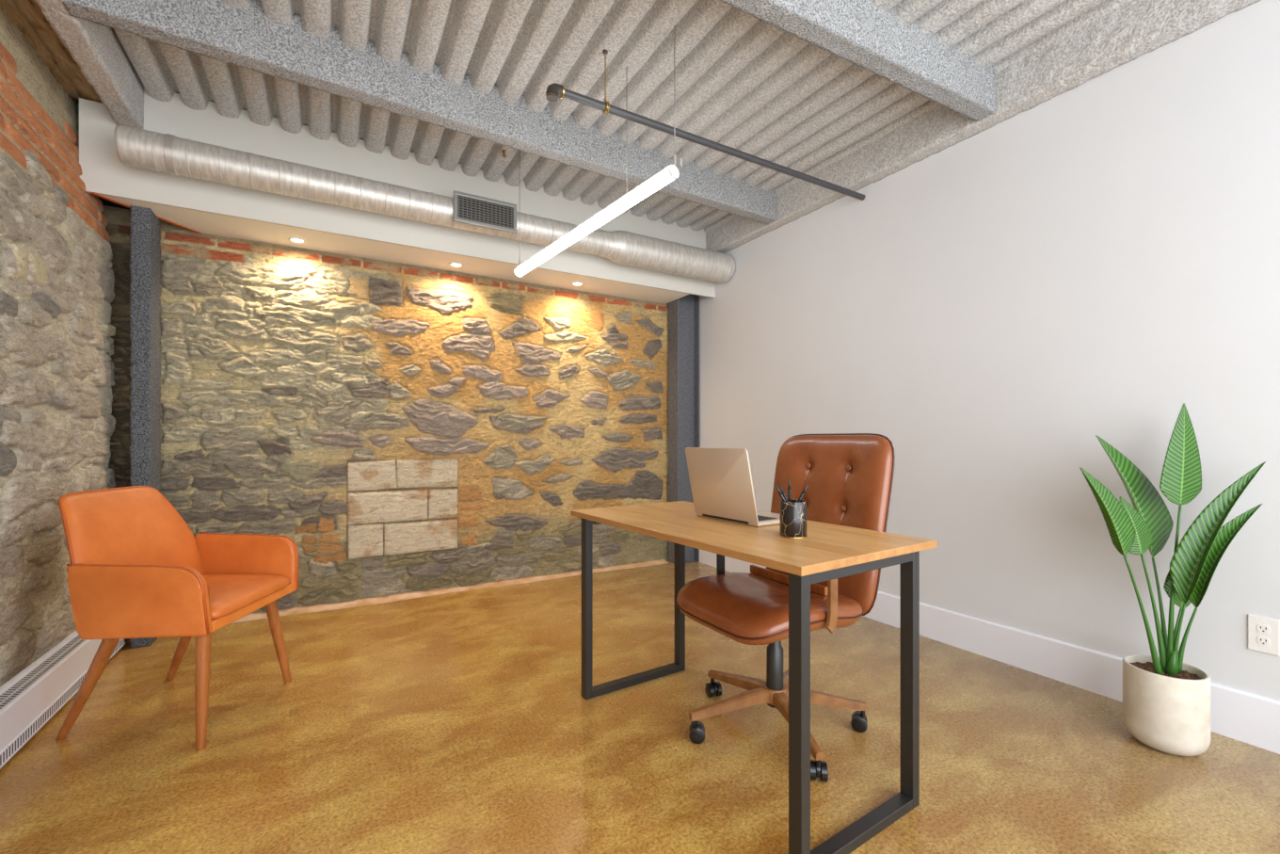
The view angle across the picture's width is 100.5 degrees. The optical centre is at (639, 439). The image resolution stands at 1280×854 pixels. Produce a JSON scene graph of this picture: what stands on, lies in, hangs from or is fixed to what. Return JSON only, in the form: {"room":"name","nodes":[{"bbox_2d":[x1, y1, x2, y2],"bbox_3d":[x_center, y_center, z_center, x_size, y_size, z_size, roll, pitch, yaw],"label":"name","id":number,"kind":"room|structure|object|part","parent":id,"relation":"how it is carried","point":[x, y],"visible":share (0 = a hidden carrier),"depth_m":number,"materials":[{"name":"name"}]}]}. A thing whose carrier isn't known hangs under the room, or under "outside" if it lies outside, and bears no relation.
{"room":"office","nodes":[
{"label":"office","id":0,"kind":"room"},
{"bbox_2d":[0,0,82,101],"bbox_3d":[-2.004,-1.670,1.262,0.159,0.071,3.004,0,0,-30],"label":"boards","id":1,"kind":"object","parent":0,"point":[12,11],"visible":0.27,"depth_m":2.22,"materials":[{"name":"wood"}]},
{"bbox_2d":[12,0,102,103],"bbox_3d":[-1.879,-1.652,1.335,0.132,0.072,3.005,0,0,-30],"label":"boards","id":2,"kind":"object","parent":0,"point":[30,9],"visible":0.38,"depth_m":2.21,"materials":[{"name":"wood"}]},
{"bbox_2d":[0,5,116,687],"bbox_3d":[-1.543,-0.312,0.488,0.289,2.724,5.398,0,0,-30],"label":"wall","id":3,"kind":"structure","parent":0,"point":[57,424],"depth_m":2.09,"materials":[{"name":"stone"}]},
{"bbox_2d":[0,630,125,767],"bbox_3d":[-1.411,0.939,0.578,0.081,0.193,4.820,0,0,-30],"label":"baseboard heater","id":4,"kind":"object","parent":3,"relation":"attached to","point":[32,696],"visible":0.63,"depth_m":1.94,"materials":[{"name":"white paint"}]},
{"bbox_2d":[0,635,85,707],"bbox_3d":[-1.412,0.863,0.577,0.048,0.015,4.820,0,0,-30],"label":"grille","id":5,"kind":"object","parent":4,"relation":"attached to","point":[26,682],"depth_m":1.97,"materials":[{"name":"grey metal"}]},
{"bbox_2d":[97,196,130,209],"bbox_3d":[0.039,-0.360,1.499,4.177,2.820,5.550,0,0,-30],"label":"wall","id":6,"kind":"structure","parent":0,"point":[106,202],"depth_m":2.88,"materials":[{"name":"black"}]},
{"bbox_2d":[90,192,202,234],"bbox_3d":[-2.557,-1.190,2.789,0.022,0.036,0.512,0,0,12],"label":"trim","id":7,"kind":"structure","parent":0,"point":[92,193],"depth_m":2.75,"materials":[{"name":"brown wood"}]},
{"bbox_2d":[101,205,668,613],"bbox_3d":[-1.251,-0.097,3.757,3.943,2.294,0.059,0,0,-30],"label":"wall","id":8,"kind":"structure","parent":0,"point":[409,428],"depth_m":3.52,"materials":[{"name":"stone"}]},
{"bbox_2d":[124,559,668,639],"bbox_3d":[-1.268,1.028,3.713,3.450,0.043,0.127,0,0,-30],"label":"trim","id":9,"kind":"structure","parent":8,"relation":"attached to","point":[320,607],"depth_m":3.60,"materials":[{"name":"wood"}]},
{"bbox_2d":[102,194,689,303],"bbox_3d":[-1.193,-1.188,3.599,3.475,0.020,0.380,0,0,-30],"label":"soffit","id":10,"kind":"structure","parent":0,"point":[203,222],"depth_m":3.34,"materials":[{"name":"white paint"}]},
{"bbox_2d":[288,237,306,243],"bbox_3d":[-2.023,-1.176,3.144,0.094,0.008,0.094,0,0,-30],"label":"recessed light","id":11,"kind":"object","parent":10,"relation":"in","point":[292,239],"visible":1,"depth_m":3.14,"materials":[{"name":"white plastic"}]},
{"bbox_2d":[448,262,463,267],"bbox_3d":[-1.238,-1.176,3.584,0.094,0.008,0.094,0,0,-30],"label":"recessed light","id":12,"kind":"object","parent":10,"relation":"in","point":[455,264],"visible":1,"depth_m":3.58,"materials":[{"name":"white plastic"}]},
{"bbox_2d":[571,281,583,286],"bbox_3d":[-0.473,-1.176,4.019,0.094,0.008,0.094,0,0,-30],"label":"recessed light","id":13,"kind":"object","parent":10,"relation":"in","point":[577,283],"visible":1,"depth_m":4.02,"materials":[{"name":"white plastic"}]},
{"bbox_2d":[79,87,714,297],"bbox_3d":[-1.018,-1.464,3.470,3.777,0.572,0.020,0,0,-30],"label":"wall","id":14,"kind":"structure","parent":0,"point":[104,173],"depth_m":3.04,"materials":[{"name":"paint"}]},
{"bbox_2d":[113,124,735,283],"bbox_3d":[-0.849,-1.362,3.360,3.585,0.229,0.229,0,0,-30],"label":"duct","id":15,"kind":"object","parent":14,"relation":"attached to","point":[171,154],"visible":0.9,"depth_m":2.92,"materials":[{"name":"silver metal"}]},
{"bbox_2d":[453,190,516,233],"bbox_3d":[-0.931,-1.368,3.216,0.376,0.176,0.032,0,0,-30],"label":"grille","id":16,"kind":"object","parent":15,"relation":"attached to","point":[471,209],"visible":1,"depth_m":3.20,"materials":[{"name":"grey metal"}]},
{"bbox_2d":[113,0,1130,233],"bbox_3d":[0.330,-1.723,1.356,3.617,0.075,5.010,0,0,-30],"label":"ceiling","id":17,"kind":"structure","parent":0,"point":[744,83],"depth_m":2.49,"materials":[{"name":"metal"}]},
{"bbox_2d":[32,0,143,128],"bbox_3d":[-1.855,-1.633,1.522,0.101,0.244,2.507,0,0,-30],"label":"beam","id":18,"kind":"structure","parent":17,"relation":"attached to","point":[97,49],"depth_m":2.22,"materials":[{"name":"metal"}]},
{"bbox_2d":[61,0,777,224],"bbox_3d":[-0.544,-1.633,2.792,3.480,0.242,0.098,0,0,-32],"label":"beam","id":19,"kind":"structure","parent":17,"relation":"attached to","point":[248,39],"depth_m":2.40,"materials":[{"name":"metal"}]},
{"bbox_2d":[513,25,682,276],"bbox_3d":[-0.285,-1.356,2.668,0.060,0.787,1.317,0,0,-42],"label":"linear pendant light","id":20,"kind":"object","parent":17,"relation":"hanging from","point":[669,173],"visible":0.95,"depth_m":2.48,"materials":[{"name":"white plastic"}]},
{"bbox_2d":[514,167,674,276],"bbox_3d":[-0.292,-1.045,2.675,0.051,0.160,1.285,0,0,-42],"label":"diffuser","id":21,"kind":"object","parent":20,"relation":"attached to","point":[666,175],"depth_m":2.53,"materials":[{"name":"white plastic"}]},
{"bbox_2d":[545,48,864,200],"bbox_3d":[0.475,-1.548,2.682,1.990,0.294,0.055,0,0,-30],"label":"pipe","id":22,"kind":"object","parent":17,"relation":"hanging from","point":[554,90],"visible":1,"depth_m":2.50,"materials":[{"name":"grey metal"}]},
{"bbox_3d":[-0.152,-1.581,2.319,0.010,0.228,0.012,0,0,-30],"label":"rod","id":23,"kind":"part","parent":22,"relation":"part of","materials":[{"name":"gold metal"}]},
{"bbox_2d":[719,0,996,121],"bbox_3d":[0.093,-1.633,1.698,3.484,0.242,0.094,0,0,-28],"label":"beam","id":24,"kind":"structure","parent":17,"relation":"attached to","point":[857,32],"depth_m":2.14,"materials":[{"name":"concrete"}]},
{"bbox_2d":[0,560,1279,853],"bbox_3d":[0.091,1.050,1.489,3.957,0.001,5.480,0,0,-30],"label":"floor","id":25,"kind":"structure","parent":0,"point":[460,722],"depth_m":1.77,"materials":[{"name":"concrete"}]},
{"bbox_2d":[129,205,161,648],"bbox_3d":[-2.574,-0.230,2.777,0.087,2.567,0.201,0,0,-30],"label":"column","id":26,"kind":"structure","parent":25,"relation":"on","point":[145,264],"depth_m":2.70,"materials":[{"name":"metal"}]},
{"bbox_2d":[55,485,298,750],"bbox_3d":[-1.750,0.617,2.039,0.627,0.866,0.660,0,0,-5],"label":"armchair","id":27,"kind":"object","parent":25,"relation":"on","point":[136,568],"visible":1,"depth_m":1.85,"materials":[{"name":"orange leather"}]},
{"bbox_3d":[-1.899,0.842,1.831,0.301,0.417,0.043,0,0,14],"label":"leg","id":28,"kind":"part","parent":27,"relation":"part of","materials":[{"name":"brown wood"}]},
{"bbox_3d":[-1.913,0.421,2.001,0.200,0.465,0.524,0,0,-5],"label":"backrest","id":29,"kind":"part","parent":27,"relation":"part of","materials":[{"name":"orange leather"}]},
{"bbox_3d":[-1.645,0.529,1.757,0.416,0.251,0.053,0,0,-5],"label":"arm","id":30,"kind":"part","parent":27,"relation":"part of","materials":[{"name":"orange leather"}]},
{"bbox_3d":[-1.936,0.842,2.267,0.298,0.417,0.043,0,0,25],"label":"leg","id":31,"kind":"part","parent":27,"relation":"part of","materials":[{"name":"brown wood"}]},
{"bbox_3d":[-1.492,0.847,1.821,0.043,0.406,0.045,0,0,-5],"label":"leg","id":32,"kind":"part","parent":27,"relation":"part of","materials":[{"name":"brown wood"}]},
{"bbox_3d":[-1.691,0.529,2.288,0.416,0.251,0.053,0,0,-5],"label":"arm","id":33,"kind":"part","parent":27,"relation":"part of","materials":[{"name":"orange leather"}]},
{"bbox_2d":[202,574,289,619],"bbox_3d":[-1.665,0.585,2.023,0.430,0.074,0.475,0,0,-5],"label":"seat cushion","id":34,"kind":"object","parent":27,"relation":"on","point":[232,596],"depth_m":2.03,"materials":[{"name":"orange leather"}]},
{"bbox_3d":[-1.657,0.634,2.024,0.386,0.039,0.490,0,0,-5],"label":"seat frame","id":35,"kind":"part","parent":27,"relation":"part of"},
{"bbox_3d":[-1.545,0.845,2.268,0.043,0.409,0.116,0,0,21],"label":"leg","id":36,"kind":"part","parent":27,"relation":"part of","materials":[{"name":"brown wood"}]},
{"bbox_2d":[668,293,699,563],"bbox_3d":[0.378,-0.320,4.590,0.227,2.740,0.150,0,0,-30],"label":"column","id":37,"kind":"structure","parent":25,"relation":"on","point":[683,312],"depth_m":4.58,"materials":[{"name":"paint"}]},
{"bbox_2d":[570,500,937,853],"bbox_3d":[0.291,0.672,1.901,0.600,0.755,1.204,0,0,-34],"label":"desk","id":38,"kind":"object","parent":25,"relation":"on","point":[829,551],"visible":0.99,"depth_m":1.52,"materials":[{"name":"brown wood"}]},
{"bbox_3d":[-0.216,0.683,2.173,0.032,0.733,0.040,0,0,-34],"label":"leg","id":39,"kind":"part","parent":38,"relation":"part of","materials":[{"name":"black metal"}]},
{"bbox_3d":[-0.017,1.036,2.305,0.446,0.028,0.040,0,0,-34],"label":"rail","id":40,"kind":"part","parent":38,"relation":"part of","materials":[{"name":"black metal"}]},
{"bbox_3d":[0.181,0.683,2.438,0.032,0.733,0.040,0,0,-34],"label":"leg","id":41,"kind":"part","parent":38,"relation":"part of","materials":[{"name":"black metal"}]},
{"bbox_2d":[685,447,779,526],"bbox_3d":[0.380,0.162,1.978,0.287,0.266,0.326,0,0,-34],"label":"laptop","id":42,"kind":"object","parent":38,"relation":"on","point":[721,482],"visible":0.98,"depth_m":1.90,"materials":[{"name":"beige"}]},
{"bbox_2d":[779,498,807,538],"bbox_3d":[0.467,0.240,1.625,0.083,0.109,0.083,0,0,-30],"label":"pen cup","id":43,"kind":"object","parent":38,"relation":"on","point":[792,515],"visible":0.95,"depth_m":1.59,"materials":[{"name":"black ceramic"}]},
{"bbox_2d":[773,482,786,501],"bbox_3d":[0.447,0.211,1.621,0.079,0.156,0.010,0,0,-1],"label":"pen","id":44,"kind":"object","parent":43,"relation":"in","point":[777,488],"visible":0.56,"depth_m":1.62,"materials":[{"name":"black plastic"}]},
{"bbox_2d":[777,480,788,501],"bbox_3d":[0.453,0.208,1.624,0.066,0.159,0.010,0,0,29],"label":"pen","id":45,"kind":"object","parent":43,"relation":"in","point":[781,488],"visible":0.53,"depth_m":1.63,"materials":[{"name":"black plastic"}]},
{"bbox_2d":[787,477,791,501],"bbox_3d":[0.458,0.199,1.621,0.009,0.178,0.029,0,0,37],"label":"pen","id":46,"kind":"object","parent":43,"relation":"in","point":[789,484],"visible":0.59,"depth_m":1.61,"materials":[{"name":"black plastic"}]},
{"bbox_2d":[797,482,808,501],"bbox_3d":[0.481,0.209,1.625,0.067,0.158,0.011,0,0,9],"label":"pen","id":47,"kind":"object","parent":43,"relation":"in","point":[802,494],"visible":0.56,"depth_m":1.62,"materials":[{"name":"black plastic"}]},
{"bbox_3d":[0.381,0.683,1.274,0.032,0.733,0.040,0,0,-34],"label":"leg","id":48,"kind":"part","parent":38,"relation":"part of","materials":[{"name":"black metal"}]},
{"bbox_3d":[0.580,0.331,1.407,0.446,0.028,0.040,0,0,-34],"label":"rail","id":49,"kind":"part","parent":38,"relation":"part of","materials":[{"name":"black"}]},
{"bbox_3d":[0.580,1.036,1.407,0.446,0.028,0.040,0,0,-34],"label":"rail","id":50,"kind":"part","parent":38,"relation":"part of","materials":[{"name":"black metal"}]},
{"bbox_3d":[0.779,0.683,1.539,0.032,0.733,0.040,0,0,-34],"label":"leg","id":51,"kind":"part","parent":38,"relation":"part of","materials":[{"name":"black metal"}]},
{"bbox_2d":[675,432,895,782],"bbox_3d":[0.516,0.512,1.965,0.716,1.073,0.652,0,0,-30],"label":"office chair","id":52,"kind":"object","parent":25,"relation":"on","point":[849,476],"visible":0.71,"depth_m":1.92,"materials":[{"name":"leather"}]},
{"bbox_3d":[0.408,0.473,2.233,0.236,0.285,0.012,0,0,-30],"label":"armrest","id":53,"kind":"part","parent":52,"relation":"part of","materials":[{"name":"black"}]},
{"bbox_3d":[0.320,0.939,1.899,0.297,0.074,0.052,0,0,-15],"label":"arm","id":54,"kind":"part","parent":52,"relation":"part of","materials":[{"name":"brown wood"}]},
{"bbox_3d":[0.383,0.939,2.085,0.052,0.074,0.297,0,0,-38],"label":"arm","id":55,"kind":"part","parent":52,"relation":"part of","materials":[{"name":"brown wood"}]},
{"bbox_3d":[0.457,0.595,1.936,0.530,0.128,0.530,0,0,-30],"label":"seat","id":56,"kind":"part","parent":52,"relation":"part of","materials":[{"name":"leather"}]},
{"bbox_3d":[0.574,0.939,2.104,0.052,0.074,0.297,0,0,27],"label":"arm","id":57,"kind":"part","parent":52,"relation":"part of","materials":[{"name":"brown wood"}]},
{"bbox_3d":[0.523,0.939,1.769,0.052,0.074,0.297,0,0,-10],"label":"arm","id":58,"kind":"part","parent":52,"relation":"part of","materials":[{"name":"brown wood"}]},
{"bbox_3d":[0.671,0.939,1.935,0.297,0.074,0.052,0,0,3],"label":"arm","id":59,"kind":"part","parent":52,"relation":"part of","materials":[{"name":"brown wood"}]},
{"bbox_3d":[0.736,0.310,2.127,0.172,0.660,0.556,0,0,-30],"label":"backrest","id":60,"kind":"part","parent":52,"relation":"part of","materials":[{"name":"leather"}]},
{"bbox_3d":[0.692,0.473,1.746,0.236,0.285,0.012,0,0,-30],"label":"armrest","id":61,"kind":"part","parent":52,"relation":"part of","materials":[{"name":"brown wood"}]},
{"bbox_2d":[1079,402,1265,755],"bbox_3d":[1.781,0.461,1.847,0.574,1.178,0.242,0,0,-4],"label":"potted plant","id":62,"kind":"object","parent":25,"relation":"on","point":[1166,699],"visible":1,"depth_m":1.81,"materials":[{"name":"green plant"}]},
{"bbox_3d":[1.709,0.601,1.806,0.142,0.420,0.022,0,0,-8],"label":"stem","id":63,"kind":"part","parent":62,"relation":"part of","materials":[{"name":"green plant"}]},
{"bbox_3d":[1.792,0.605,1.853,0.059,0.408,0.063,0,0,-30],"label":"stem","id":64,"kind":"part","parent":62,"relation":"part of","materials":[{"name":"green plant"}]},
{"bbox_3d":[1.828,0.612,1.867,0.023,0.393,0.051,0,0,-30],"label":"stem","id":65,"kind":"part","parent":62,"relation":"part of","materials":[{"name":"green plant"}]},
{"bbox_3d":[1.808,0.916,1.836,0.216,0.268,0.216,0,0,-30],"label":"pot","id":66,"kind":"part","parent":62,"relation":"part of","materials":[{"name":"beige ceramic"}]},
{"bbox_3d":[1.838,0.517,1.831,0.049,0.582,0.022,0,0,12],"label":"stem","id":67,"kind":"part","parent":62,"relation":"part of","materials":[{"name":"green plant"}]},
{"bbox_3d":[1.855,0.696,1.848,0.052,0.225,0.021,0,0,-15],"label":"stem","id":68,"kind":"part","parent":62,"relation":"part of","materials":[{"name":"green plant"}]},
{"bbox_3d":[1.841,0.683,1.823,0.027,0.252,0.045,0,0,-30],"label":"stem","id":69,"kind":"part","parent":62,"relation":"part of","materials":[{"name":"green plant"}]},
{"bbox_3d":[1.882,0.693,1.839,0.060,0.234,0.021,0,0,45],"label":"stem","id":70,"kind":"part","parent":62,"relation":"part of","materials":[{"name":"green plant"}]},
{"bbox_2d":[699,0,1279,701],"bbox_3d":[1.796,-0.350,2.512,0.120,2.800,5.530,0,0,-30],"label":"wall","id":71,"kind":"structure","parent":0,"point":[1101,258],"depth_m":2.34,"materials":[{"name":"white paint"}]},
{"bbox_2d":[705,0,1261,253],"bbox_3d":[1.462,-1.628,2.878,0.097,0.253,3.507,0,0,-30],"label":"beam","id":72,"kind":"structure","parent":71,"relation":"attached to","point":[1135,28],"depth_m":2.39,"materials":[{"name":"concrete"}]},
{"bbox_2d":[699,548,1279,753],"bbox_3d":[1.781,0.964,2.405,0.014,0.172,5.360,0,0,-30],"label":"baseboard","id":73,"kind":"structure","parent":71,"relation":"attached to","point":[1247,717],"depth_m":2.33,"materials":[{"name":"white paint"}]},
{"bbox_2d":[1248,613,1279,655],"bbox_3d":[2.127,0.665,1.817,0.008,0.120,0.072,0,0,-30],"label":"wall outlet","id":74,"kind":"object","parent":71,"relation":"attached to","point":[1263,632],"visible":1,"depth_m":1.81,"materials":[{"name":"white plastic"}]},
{"bbox_2d":[1256,624,1270,633],"bbox_3d":[2.125,0.644,1.816,0.003,0.027,0.030,0,0,-30],"label":"socket","id":75,"kind":"object","parent":74,"relation":"attached to","point":[1260,628],"depth_m":1.82,"materials":[{"name":"white plastic"}]},
{"bbox_2d":[1256,636,1270,645],"bbox_3d":[2.125,0.686,1.816,0.003,0.027,0.030,0,0,-30],"label":"socket","id":76,"kind":"object","parent":74,"relation":"attached to","point":[1260,640],"depth_m":1.82,"materials":[{"name":"white plastic"}]}
]}

